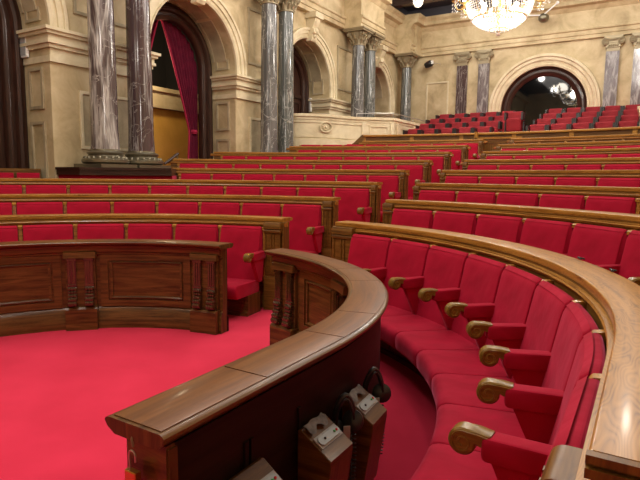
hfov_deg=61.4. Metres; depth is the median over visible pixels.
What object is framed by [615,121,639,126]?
chair
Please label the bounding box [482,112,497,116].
chair
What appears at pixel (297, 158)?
seat
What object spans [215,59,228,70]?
trim
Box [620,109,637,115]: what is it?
chair
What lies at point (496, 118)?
chair
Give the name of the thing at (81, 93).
trim
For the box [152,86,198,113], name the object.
trim
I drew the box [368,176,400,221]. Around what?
seat
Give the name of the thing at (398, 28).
trim
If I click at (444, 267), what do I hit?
seat
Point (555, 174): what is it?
desk
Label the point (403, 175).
desk
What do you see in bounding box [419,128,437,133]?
chair
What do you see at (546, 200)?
seat
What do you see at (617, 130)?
barrier
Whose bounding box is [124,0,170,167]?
marble column
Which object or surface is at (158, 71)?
wall
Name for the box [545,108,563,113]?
chair
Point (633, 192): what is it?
desk
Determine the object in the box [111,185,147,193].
seat
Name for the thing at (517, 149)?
seat
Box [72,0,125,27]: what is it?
trim
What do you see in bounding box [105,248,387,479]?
wooden partition
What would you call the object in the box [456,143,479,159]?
seat
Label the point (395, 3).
trim
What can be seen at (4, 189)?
seat
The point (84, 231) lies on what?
seat
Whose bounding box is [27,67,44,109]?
trim
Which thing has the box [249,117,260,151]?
trim
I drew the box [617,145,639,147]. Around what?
seat
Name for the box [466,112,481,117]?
chair
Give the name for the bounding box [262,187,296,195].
seat
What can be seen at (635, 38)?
marble pilaster
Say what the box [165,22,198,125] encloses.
wall
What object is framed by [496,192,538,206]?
seat
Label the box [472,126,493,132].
chair
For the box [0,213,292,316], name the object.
desk
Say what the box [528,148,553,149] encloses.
seat
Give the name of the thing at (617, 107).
chair
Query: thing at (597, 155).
seat
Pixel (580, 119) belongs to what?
chair
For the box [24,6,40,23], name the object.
trim
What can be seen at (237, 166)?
seat
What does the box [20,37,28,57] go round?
wall speaker
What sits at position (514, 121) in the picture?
chair
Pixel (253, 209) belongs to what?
seat
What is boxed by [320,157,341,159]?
seat
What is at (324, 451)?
box
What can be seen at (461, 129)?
chair
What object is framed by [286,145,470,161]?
desk
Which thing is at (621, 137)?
desk
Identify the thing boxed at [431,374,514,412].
seat cushion
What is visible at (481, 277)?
seat
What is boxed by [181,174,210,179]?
seat
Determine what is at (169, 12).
door frame
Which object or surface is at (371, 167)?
seat
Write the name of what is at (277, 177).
seat
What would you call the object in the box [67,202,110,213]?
seat
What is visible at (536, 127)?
chair
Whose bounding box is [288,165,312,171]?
seat
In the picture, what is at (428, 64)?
security camera
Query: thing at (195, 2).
trim
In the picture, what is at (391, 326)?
seat cushion
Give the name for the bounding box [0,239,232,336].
wooden partition
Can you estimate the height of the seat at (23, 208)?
0.715 m
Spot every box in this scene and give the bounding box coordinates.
[229,457,281,479]
[298,413,352,479]
[342,384,386,479]
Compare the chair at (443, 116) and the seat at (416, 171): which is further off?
the chair at (443, 116)
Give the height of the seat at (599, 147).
0.715 m
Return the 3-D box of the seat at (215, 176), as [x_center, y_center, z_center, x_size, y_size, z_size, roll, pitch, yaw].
[-1.644,-0.777,9.271,0.540,0.715,0.642,1,7,1]
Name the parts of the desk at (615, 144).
rail, panel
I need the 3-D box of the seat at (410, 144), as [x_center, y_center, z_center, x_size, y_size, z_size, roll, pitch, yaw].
[2.329,-1.944,12.884,0.543,0.715,0.640,3,7,22]
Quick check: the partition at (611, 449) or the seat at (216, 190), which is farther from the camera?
the seat at (216, 190)
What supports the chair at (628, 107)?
on the floor
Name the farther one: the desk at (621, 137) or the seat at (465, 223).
the desk at (621, 137)
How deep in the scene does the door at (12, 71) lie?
8.91 m
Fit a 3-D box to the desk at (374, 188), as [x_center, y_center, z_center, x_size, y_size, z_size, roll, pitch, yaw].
[-3.037,-0.336,7.588,7.885,1.032,1.925,-1,7,-14]
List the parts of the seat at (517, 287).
armrest, panel, backrest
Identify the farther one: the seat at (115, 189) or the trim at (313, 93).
the trim at (313, 93)
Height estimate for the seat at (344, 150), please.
0.715 m
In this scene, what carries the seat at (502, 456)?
on the partition at (611, 449)
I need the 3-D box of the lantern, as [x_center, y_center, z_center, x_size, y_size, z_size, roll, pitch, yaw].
[3.208,-7.897,17.602,0.360,0.600,0.360,5,8,31]
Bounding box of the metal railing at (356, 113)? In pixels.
[356,113,423,120]
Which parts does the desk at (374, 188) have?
rail, post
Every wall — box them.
[16,0,401,177]
[151,20,165,87]
[153,108,198,165]
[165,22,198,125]
[411,34,633,126]
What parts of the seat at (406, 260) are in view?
armrest, panel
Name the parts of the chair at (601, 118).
backrest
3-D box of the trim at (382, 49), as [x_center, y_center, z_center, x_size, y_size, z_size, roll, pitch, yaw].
[2.097,-6.308,18.579,0.360,0.710,0.400,5,8,31]
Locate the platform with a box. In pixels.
[55,167,176,178]
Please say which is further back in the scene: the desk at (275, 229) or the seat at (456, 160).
the seat at (456, 160)
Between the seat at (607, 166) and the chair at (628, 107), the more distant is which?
the chair at (628, 107)
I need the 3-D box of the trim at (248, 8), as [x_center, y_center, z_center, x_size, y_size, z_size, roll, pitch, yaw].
[-1.408,-4.917,13.284,0.035,1.300,1.160,5,8,31]
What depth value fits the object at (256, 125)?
13.34 m
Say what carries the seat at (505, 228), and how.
on the desk at (630, 222)
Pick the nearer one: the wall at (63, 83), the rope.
the rope
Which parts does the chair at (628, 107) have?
backrest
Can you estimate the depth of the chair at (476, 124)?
15.43 m
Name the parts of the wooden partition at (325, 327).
panel, panel, panel frame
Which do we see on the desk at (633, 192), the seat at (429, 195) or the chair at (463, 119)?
the seat at (429, 195)
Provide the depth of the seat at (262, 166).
10.54 m
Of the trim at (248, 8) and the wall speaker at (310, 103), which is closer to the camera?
the trim at (248, 8)
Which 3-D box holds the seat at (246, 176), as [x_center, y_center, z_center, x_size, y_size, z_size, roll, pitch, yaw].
[-1.113,-0.767,9.237,0.540,0.715,0.642,1,7,6]
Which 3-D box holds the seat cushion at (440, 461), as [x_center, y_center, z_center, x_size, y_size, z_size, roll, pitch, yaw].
[0.602,0.977,2.039,0.515,0.152,0.492,4,8,27]
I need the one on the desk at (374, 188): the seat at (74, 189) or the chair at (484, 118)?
the seat at (74, 189)
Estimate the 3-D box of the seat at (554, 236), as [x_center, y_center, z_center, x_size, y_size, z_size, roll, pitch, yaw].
[1.791,0.192,4.726,0.644,0.715,0.591,-2,7,-23]
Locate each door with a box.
[0,0,29,168]
[0,74,5,167]
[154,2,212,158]
[293,46,308,112]
[294,65,301,112]
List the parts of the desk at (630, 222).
post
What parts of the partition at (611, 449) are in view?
post, panel, post, moulding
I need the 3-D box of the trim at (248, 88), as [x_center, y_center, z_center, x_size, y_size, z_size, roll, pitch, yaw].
[-1.683,-3.692,13.543,0.890,0.520,2.292,5,8,31]
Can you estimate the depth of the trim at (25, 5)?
8.79 m
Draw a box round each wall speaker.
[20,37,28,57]
[309,98,311,111]
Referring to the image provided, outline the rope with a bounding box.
[125,436,140,479]
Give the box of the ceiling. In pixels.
[403,0,476,11]
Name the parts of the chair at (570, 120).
backrest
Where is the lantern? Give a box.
[413,0,423,7]
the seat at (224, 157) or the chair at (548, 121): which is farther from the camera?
the chair at (548, 121)
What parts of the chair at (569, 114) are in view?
backrest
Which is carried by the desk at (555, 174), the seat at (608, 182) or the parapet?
the seat at (608, 182)
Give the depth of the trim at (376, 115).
19.89 m
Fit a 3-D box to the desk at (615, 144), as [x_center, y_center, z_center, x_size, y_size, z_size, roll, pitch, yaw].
[5.793,-1.197,9.073,0.920,1.032,6.311,-5,9,-41]
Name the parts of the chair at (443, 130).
backrest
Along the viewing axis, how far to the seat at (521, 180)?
7.41 m
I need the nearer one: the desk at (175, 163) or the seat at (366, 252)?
the seat at (366, 252)
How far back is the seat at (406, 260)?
4.67 m
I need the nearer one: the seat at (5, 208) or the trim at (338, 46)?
the seat at (5, 208)
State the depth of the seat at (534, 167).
8.40 m
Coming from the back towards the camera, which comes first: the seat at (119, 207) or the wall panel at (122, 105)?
the wall panel at (122, 105)
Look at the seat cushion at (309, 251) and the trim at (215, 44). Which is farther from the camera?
the trim at (215, 44)
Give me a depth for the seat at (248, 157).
11.68 m
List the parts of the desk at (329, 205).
rail, post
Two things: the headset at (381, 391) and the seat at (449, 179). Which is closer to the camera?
the headset at (381, 391)
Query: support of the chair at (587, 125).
on the floor
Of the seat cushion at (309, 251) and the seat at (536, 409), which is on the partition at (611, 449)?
the seat at (536, 409)
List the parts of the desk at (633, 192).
post, rail, panel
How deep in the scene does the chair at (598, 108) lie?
15.40 m
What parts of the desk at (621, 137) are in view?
rail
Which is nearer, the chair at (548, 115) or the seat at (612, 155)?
the seat at (612, 155)
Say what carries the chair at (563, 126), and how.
on the floor
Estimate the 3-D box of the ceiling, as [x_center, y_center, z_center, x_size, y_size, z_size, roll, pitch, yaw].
[0.544,-7.221,9.118,14.200,0.001,23.100,5,8,31]
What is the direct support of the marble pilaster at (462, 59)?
on the floor
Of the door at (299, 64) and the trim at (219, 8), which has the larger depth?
the door at (299, 64)
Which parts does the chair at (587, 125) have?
backrest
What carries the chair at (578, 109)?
on the floor
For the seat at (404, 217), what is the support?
on the desk at (630, 222)
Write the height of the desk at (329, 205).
1.032 m
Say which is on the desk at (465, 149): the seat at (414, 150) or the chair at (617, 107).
the seat at (414, 150)
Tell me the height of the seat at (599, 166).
0.715 m
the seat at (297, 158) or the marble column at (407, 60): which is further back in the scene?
the marble column at (407, 60)
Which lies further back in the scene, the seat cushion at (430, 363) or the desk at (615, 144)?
the desk at (615, 144)
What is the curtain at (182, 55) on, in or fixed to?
hanging from the door frame at (169, 12)
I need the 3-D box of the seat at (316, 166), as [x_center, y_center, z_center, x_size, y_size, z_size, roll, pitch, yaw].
[0.067,-1.057,10.144,0.519,0.715,0.641,2,7,14]
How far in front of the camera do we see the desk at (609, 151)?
9.39 m
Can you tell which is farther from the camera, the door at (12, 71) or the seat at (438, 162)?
the seat at (438, 162)
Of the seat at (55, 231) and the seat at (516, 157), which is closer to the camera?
the seat at (55, 231)
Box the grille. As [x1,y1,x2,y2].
[20,37,25,55]
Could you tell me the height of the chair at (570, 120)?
0.810 m
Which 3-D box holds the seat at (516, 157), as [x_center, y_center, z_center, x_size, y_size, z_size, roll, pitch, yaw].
[3.596,-1.146,9.570,0.522,0.715,0.641,6,9,39]
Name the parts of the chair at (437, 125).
backrest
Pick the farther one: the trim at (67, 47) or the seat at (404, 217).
the trim at (67, 47)
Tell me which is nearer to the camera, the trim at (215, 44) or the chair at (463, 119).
the trim at (215, 44)
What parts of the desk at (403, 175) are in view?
panel, rail, post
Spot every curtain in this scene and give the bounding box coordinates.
[151,20,158,49]
[160,20,197,158]
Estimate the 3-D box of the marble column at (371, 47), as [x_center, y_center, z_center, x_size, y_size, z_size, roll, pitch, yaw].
[1.594,-4.738,17.438,0.769,3.590,0.769,4,8,28]
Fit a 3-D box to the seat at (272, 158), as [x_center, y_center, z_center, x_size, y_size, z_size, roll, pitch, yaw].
[-0.846,-1.415,11.431,0.518,0.715,0.641,1,7,6]
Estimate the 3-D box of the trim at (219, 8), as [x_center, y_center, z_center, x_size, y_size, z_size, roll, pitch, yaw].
[-2.572,-4.508,11.322,0.130,1.705,3.130,5,8,31]
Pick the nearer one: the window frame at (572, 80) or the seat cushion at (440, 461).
the seat cushion at (440, 461)
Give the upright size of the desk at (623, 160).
1.032 m
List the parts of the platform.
moulding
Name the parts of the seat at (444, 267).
backrest, armrest, panel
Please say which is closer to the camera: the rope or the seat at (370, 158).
the rope
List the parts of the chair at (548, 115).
backrest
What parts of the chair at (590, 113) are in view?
backrest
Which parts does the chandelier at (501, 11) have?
arm, frame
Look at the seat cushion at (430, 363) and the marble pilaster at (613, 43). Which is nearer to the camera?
the seat cushion at (430, 363)
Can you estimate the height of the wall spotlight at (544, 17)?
0.588 m
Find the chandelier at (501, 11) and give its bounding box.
[451,0,550,36]
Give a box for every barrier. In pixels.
[352,126,639,144]
[474,132,522,153]
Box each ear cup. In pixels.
[342,410,363,431]
[372,384,390,402]
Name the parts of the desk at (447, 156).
panel, rail, post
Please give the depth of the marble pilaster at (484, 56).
18.96 m
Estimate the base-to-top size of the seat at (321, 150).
0.715 m
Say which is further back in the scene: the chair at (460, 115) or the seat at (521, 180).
the chair at (460, 115)
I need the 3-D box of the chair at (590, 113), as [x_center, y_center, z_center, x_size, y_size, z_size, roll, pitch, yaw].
[7.303,-3.100,14.666,0.520,0.810,0.309,5,8,31]
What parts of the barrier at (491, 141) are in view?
panel, rail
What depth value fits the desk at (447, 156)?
11.47 m
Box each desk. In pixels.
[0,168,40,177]
[0,178,382,222]
[0,194,340,257]
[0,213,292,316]
[169,159,432,182]
[174,168,409,223]
[210,152,453,169]
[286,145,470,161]
[299,139,486,159]
[382,199,639,234]
[412,183,639,213]
[438,170,639,185]
[460,157,639,169]
[479,147,639,159]
[494,140,639,150]
[507,134,639,143]
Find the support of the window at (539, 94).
attached to the window frame at (572, 80)
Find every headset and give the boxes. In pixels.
[332,393,363,479]
[362,367,390,453]
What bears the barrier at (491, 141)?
on the floor
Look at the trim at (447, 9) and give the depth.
19.31 m
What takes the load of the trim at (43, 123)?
attached to the wall at (63, 83)
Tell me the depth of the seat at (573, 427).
1.32 m
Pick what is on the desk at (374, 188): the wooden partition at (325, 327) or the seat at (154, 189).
the seat at (154, 189)
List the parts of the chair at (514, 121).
armrest, seat, backrest, armrest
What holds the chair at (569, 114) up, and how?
on the floor
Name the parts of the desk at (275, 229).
rail, post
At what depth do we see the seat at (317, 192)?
8.09 m
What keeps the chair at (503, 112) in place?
on the floor
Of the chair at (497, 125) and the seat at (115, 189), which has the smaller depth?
the seat at (115, 189)
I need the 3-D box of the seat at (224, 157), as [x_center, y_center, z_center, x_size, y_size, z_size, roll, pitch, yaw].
[-1.874,-1.432,11.480,0.518,0.715,0.641,1,7,-1]
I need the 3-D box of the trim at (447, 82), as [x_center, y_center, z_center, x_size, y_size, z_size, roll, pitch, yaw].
[4.339,-4.950,20.023,0.850,1.800,0.035,5,8,31]
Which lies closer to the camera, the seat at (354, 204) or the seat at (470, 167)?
the seat at (354, 204)
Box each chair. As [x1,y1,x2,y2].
[403,129,420,133]
[415,123,431,129]
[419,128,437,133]
[425,118,441,124]
[430,123,446,128]
[435,114,449,118]
[436,128,453,133]
[441,118,456,123]
[447,122,464,128]
[450,113,466,118]
[454,127,472,132]
[457,117,472,122]
[464,121,481,127]
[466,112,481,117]
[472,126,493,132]
[473,116,490,121]
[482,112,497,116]
[482,120,502,131]
[490,116,506,131]
[498,111,515,131]
[504,111,524,131]
[526,124,546,130]
[533,118,552,124]
[539,113,558,119]
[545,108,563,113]
[547,123,568,129]
[553,117,573,124]
[558,112,577,118]
[563,107,582,112]
[569,122,591,129]
[574,117,595,122]
[578,111,598,117]
[582,106,601,111]
[591,122,614,128]
[595,116,617,122]
[599,110,620,115]
[602,105,622,110]
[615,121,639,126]
[618,115,639,125]
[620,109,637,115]
[622,104,639,111]
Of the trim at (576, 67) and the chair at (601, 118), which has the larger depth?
the trim at (576, 67)
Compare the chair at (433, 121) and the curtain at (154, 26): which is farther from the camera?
the chair at (433, 121)
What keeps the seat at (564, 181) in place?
on the desk at (555, 174)
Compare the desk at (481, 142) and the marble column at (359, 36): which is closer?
the desk at (481, 142)
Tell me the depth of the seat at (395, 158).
10.96 m
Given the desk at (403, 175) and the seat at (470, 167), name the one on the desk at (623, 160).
the seat at (470, 167)
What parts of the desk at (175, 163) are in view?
panel, rail, post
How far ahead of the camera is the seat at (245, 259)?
5.97 m
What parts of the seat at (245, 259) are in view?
backrest, panel, armrest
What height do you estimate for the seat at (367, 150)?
0.715 m
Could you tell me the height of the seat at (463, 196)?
0.715 m
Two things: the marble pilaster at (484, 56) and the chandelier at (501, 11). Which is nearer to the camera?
the chandelier at (501, 11)
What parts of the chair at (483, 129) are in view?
backrest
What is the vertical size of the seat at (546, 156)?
0.715 m
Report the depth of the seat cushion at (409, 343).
3.77 m
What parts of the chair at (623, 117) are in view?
backrest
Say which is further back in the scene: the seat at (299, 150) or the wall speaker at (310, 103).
the wall speaker at (310, 103)
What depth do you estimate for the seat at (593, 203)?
5.45 m
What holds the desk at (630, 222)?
on the floor
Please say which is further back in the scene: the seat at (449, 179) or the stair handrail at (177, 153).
the stair handrail at (177, 153)
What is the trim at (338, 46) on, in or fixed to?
attached to the wall at (63, 83)
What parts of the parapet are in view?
skirting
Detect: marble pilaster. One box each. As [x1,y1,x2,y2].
[453,51,471,113]
[474,49,493,113]
[602,34,625,106]
[629,32,639,104]
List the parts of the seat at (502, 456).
panel, armrest, backrest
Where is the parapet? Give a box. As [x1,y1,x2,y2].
[294,113,419,145]
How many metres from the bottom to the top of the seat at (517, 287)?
0.715 m
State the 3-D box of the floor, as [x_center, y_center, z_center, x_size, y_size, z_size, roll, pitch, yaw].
[1.990,-0.264,9.364,18.000,1.358,24.500,5,8,31]
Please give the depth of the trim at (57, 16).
8.67 m
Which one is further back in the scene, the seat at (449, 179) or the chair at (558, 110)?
the chair at (558, 110)
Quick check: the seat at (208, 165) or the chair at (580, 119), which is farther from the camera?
the chair at (580, 119)
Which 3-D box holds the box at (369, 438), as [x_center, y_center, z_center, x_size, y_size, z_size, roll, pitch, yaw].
[0.185,0.821,2.244,0.135,0.404,0.164,4,8,27]
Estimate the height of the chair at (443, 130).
0.810 m
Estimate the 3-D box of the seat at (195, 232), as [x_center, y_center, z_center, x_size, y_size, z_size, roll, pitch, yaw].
[-1.423,0.208,5.934,0.563,0.715,0.646,1,7,7]
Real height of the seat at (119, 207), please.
0.715 m
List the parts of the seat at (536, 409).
armrest, panel, backrest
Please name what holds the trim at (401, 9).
attached to the wall at (63, 83)
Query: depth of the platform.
8.78 m
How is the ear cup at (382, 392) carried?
on the headset at (381, 391)
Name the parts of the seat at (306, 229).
panel, armrest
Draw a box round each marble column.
[74,0,136,167]
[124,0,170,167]
[258,0,279,151]
[277,0,300,151]
[342,26,374,116]
[364,32,385,116]
[394,52,419,120]
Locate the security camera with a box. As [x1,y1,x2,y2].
[424,60,438,67]
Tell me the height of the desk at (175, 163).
1.032 m
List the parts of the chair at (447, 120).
backrest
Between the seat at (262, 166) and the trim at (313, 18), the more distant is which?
the trim at (313, 18)
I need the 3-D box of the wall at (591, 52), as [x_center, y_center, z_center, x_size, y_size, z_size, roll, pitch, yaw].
[7.667,-3.576,18.303,10.600,5.950,0.250,5,8,31]
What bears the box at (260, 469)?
attached to the wooden partition at (325, 327)
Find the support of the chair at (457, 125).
on the floor
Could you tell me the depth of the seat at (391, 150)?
12.13 m
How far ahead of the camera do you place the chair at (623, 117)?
13.43 m
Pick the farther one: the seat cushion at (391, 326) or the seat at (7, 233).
the seat at (7, 233)
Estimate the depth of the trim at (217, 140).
12.87 m
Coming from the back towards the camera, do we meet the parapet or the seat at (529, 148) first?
the parapet
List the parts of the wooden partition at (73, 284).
panel frame, edge moulding, panel frame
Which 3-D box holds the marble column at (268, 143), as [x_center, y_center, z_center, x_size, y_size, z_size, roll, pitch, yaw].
[-1.221,-3.892,12.895,0.770,4.260,0.770,5,8,31]
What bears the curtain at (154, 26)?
hanging from the door frame at (169, 12)
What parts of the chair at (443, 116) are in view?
backrest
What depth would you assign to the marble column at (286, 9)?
13.32 m
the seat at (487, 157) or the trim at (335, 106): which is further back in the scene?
the trim at (335, 106)
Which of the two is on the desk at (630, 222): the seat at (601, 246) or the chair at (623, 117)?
the seat at (601, 246)
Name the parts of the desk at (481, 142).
rail, panel, post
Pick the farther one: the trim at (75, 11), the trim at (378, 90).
the trim at (378, 90)
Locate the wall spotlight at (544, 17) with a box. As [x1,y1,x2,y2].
[529,1,559,22]
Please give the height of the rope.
0.163 m
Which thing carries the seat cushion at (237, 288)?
on the seat at (245, 259)
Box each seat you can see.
[0,185,21,193]
[0,202,11,214]
[0,225,17,241]
[16,202,62,214]
[23,224,72,240]
[26,185,66,193]
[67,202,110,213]
[70,185,107,193]
[77,224,124,238]
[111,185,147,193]
[114,202,155,213]
[128,224,172,239]
[151,186,186,193]
[158,202,198,213]
[175,224,218,241]
[180,164,204,170]
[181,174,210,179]
[189,186,223,194]
[201,202,239,214]
[207,164,231,167]
[213,174,241,179]
[220,225,265,299]
[223,156,244,161]
[226,186,259,194]
[234,164,258,168]
[242,203,280,216]
[244,174,272,179]
[247,156,269,159]
[261,165,285,168]
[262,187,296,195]
[271,157,293,159]
[275,175,303,180]
[282,204,323,253]
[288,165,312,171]
[296,157,317,159]
[298,150,318,151]
[298,187,332,196]
[306,175,334,180]
[315,165,339,168]
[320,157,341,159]
[321,150,341,151]
[334,188,371,221]
[337,175,366,181]
[342,165,366,169]
[344,150,364,151]
[344,157,366,159]
[347,234,390,283]
[367,150,387,151]
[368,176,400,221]
[369,157,391,159]
[369,165,394,169]
[380,245,468,348]
[381,239,429,316]
[388,144,407,145]
[390,150,411,151]
[391,209,433,228]
[394,157,417,159]
[395,254,507,367]
[396,165,424,199]
[410,144,430,145]
[410,331,605,479]
[414,150,435,151]
[416,265,542,391]
[418,190,455,201]
[419,157,443,182]
[429,301,598,451]
[431,280,574,412]
[432,211,476,234]
[438,149,461,169]
[445,176,478,183]
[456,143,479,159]
[456,191,495,203]
[467,165,496,169]
[475,214,523,242]
[480,177,515,183]
[486,156,512,158]
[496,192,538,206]
[499,165,529,169]
[501,148,525,150]
[515,156,542,161]
[516,177,554,184]
[519,218,573,255]
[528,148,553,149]
[532,165,564,169]
[539,194,585,209]
[541,375,599,476]
[545,155,574,158]
[555,177,596,185]
[556,147,582,149]
[566,164,601,169]
[567,223,627,273]
[577,154,608,157]
[585,146,613,148]
[585,196,636,213]
[598,178,639,186]
[604,164,639,169]
[610,154,639,160]
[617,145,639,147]
[618,230,639,285]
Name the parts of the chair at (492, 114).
backrest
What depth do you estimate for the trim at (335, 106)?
16.37 m
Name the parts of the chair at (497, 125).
backrest, armrest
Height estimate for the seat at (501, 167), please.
0.715 m
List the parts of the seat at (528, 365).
armrest, panel, backrest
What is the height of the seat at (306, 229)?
0.715 m
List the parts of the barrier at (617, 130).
rail, panel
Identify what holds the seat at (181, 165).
on the desk at (175, 163)
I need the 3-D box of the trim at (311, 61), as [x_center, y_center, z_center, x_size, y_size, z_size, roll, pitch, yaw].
[-0.708,-5.156,15.315,0.420,0.944,2.279,5,8,31]
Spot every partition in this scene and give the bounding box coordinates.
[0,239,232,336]
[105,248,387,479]
[331,221,639,479]
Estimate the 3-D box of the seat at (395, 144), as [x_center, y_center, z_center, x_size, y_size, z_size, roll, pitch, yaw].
[1.823,-1.972,13.077,0.543,0.715,0.640,3,7,19]
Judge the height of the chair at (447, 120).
0.810 m
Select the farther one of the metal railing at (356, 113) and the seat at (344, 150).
the metal railing at (356, 113)
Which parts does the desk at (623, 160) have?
post, rail, panel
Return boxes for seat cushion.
[227,278,258,299]
[297,250,317,253]
[380,314,447,348]
[381,304,412,316]
[395,330,478,367]
[410,443,496,479]
[416,350,507,391]
[429,404,524,451]
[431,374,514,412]
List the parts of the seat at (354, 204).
panel, armrest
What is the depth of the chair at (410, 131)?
15.46 m
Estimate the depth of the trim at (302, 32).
15.76 m
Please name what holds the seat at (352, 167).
on the desk at (175, 163)
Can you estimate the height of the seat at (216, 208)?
0.715 m
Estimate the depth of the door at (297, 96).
16.11 m
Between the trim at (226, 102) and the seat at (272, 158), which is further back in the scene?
the trim at (226, 102)
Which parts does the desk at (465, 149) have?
rail, post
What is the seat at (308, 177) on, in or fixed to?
on the desk at (403, 175)
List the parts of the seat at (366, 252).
armrest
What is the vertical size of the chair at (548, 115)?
0.810 m
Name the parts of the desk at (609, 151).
rail, panel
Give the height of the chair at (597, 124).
0.810 m
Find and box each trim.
[16,24,160,76]
[17,0,36,13]
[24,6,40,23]
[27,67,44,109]
[30,121,48,177]
[44,0,68,29]
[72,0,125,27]
[79,90,127,150]
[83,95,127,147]
[150,0,246,75]
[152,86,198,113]
[167,0,226,62]
[191,0,205,5]
[210,73,277,105]
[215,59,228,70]
[216,101,229,130]
[216,139,229,151]
[247,7,260,66]
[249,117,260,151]
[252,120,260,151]
[293,27,336,98]
[294,40,321,81]
[297,0,425,57]
[305,11,323,42]
[308,98,350,115]
[312,79,323,94]
[337,45,351,92]
[375,73,382,98]
[375,114,399,118]
[376,45,387,68]
[376,56,394,112]
[390,4,407,14]
[392,0,442,7]
[408,0,526,16]
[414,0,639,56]
[425,81,448,119]
[488,53,601,111]
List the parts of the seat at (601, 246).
armrest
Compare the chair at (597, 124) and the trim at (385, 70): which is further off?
the trim at (385, 70)
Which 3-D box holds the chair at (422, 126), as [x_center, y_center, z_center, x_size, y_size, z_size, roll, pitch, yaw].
[3.119,-3.093,16.174,0.520,0.810,0.309,5,8,31]
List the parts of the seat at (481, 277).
armrest, panel, backrest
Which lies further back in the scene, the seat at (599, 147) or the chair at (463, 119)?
the chair at (463, 119)
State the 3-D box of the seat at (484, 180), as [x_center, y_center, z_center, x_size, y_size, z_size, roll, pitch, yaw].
[2.389,-0.542,7.665,0.542,0.715,0.642,7,9,42]
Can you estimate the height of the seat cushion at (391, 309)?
0.152 m
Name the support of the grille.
attached to the wall speaker at (24, 52)
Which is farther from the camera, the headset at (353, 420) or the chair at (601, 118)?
the chair at (601, 118)
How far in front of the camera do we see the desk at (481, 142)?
13.02 m
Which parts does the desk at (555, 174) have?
post, rail, panel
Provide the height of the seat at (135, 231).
0.715 m
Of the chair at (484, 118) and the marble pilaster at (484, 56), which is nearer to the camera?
the chair at (484, 118)
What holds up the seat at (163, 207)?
on the desk at (329, 205)
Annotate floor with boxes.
[0,307,436,479]
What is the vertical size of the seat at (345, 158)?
0.715 m
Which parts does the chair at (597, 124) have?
backrest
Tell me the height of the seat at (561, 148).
0.715 m
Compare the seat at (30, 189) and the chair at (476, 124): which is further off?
the chair at (476, 124)
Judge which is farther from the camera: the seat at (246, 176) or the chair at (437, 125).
the chair at (437, 125)
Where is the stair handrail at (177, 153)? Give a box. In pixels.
[164,152,178,164]
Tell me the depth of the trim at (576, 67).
17.81 m
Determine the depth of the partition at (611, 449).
1.96 m
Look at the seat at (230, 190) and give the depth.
8.34 m
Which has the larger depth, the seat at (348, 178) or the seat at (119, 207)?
the seat at (348, 178)
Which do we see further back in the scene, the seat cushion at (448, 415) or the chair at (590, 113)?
the chair at (590, 113)
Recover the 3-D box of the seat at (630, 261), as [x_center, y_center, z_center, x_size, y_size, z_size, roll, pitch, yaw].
[2.071,0.315,3.716,0.644,0.715,0.591,0,7,-8]
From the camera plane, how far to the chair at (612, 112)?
14.42 m
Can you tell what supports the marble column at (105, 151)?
on the platform
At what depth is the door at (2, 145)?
8.91 m
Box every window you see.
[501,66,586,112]
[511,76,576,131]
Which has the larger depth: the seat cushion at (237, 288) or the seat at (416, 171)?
the seat at (416, 171)
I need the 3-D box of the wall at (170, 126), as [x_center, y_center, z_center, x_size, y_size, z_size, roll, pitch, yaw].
[-4.490,-1.641,12.891,0.100,3.120,4.400,5,8,31]
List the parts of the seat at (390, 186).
armrest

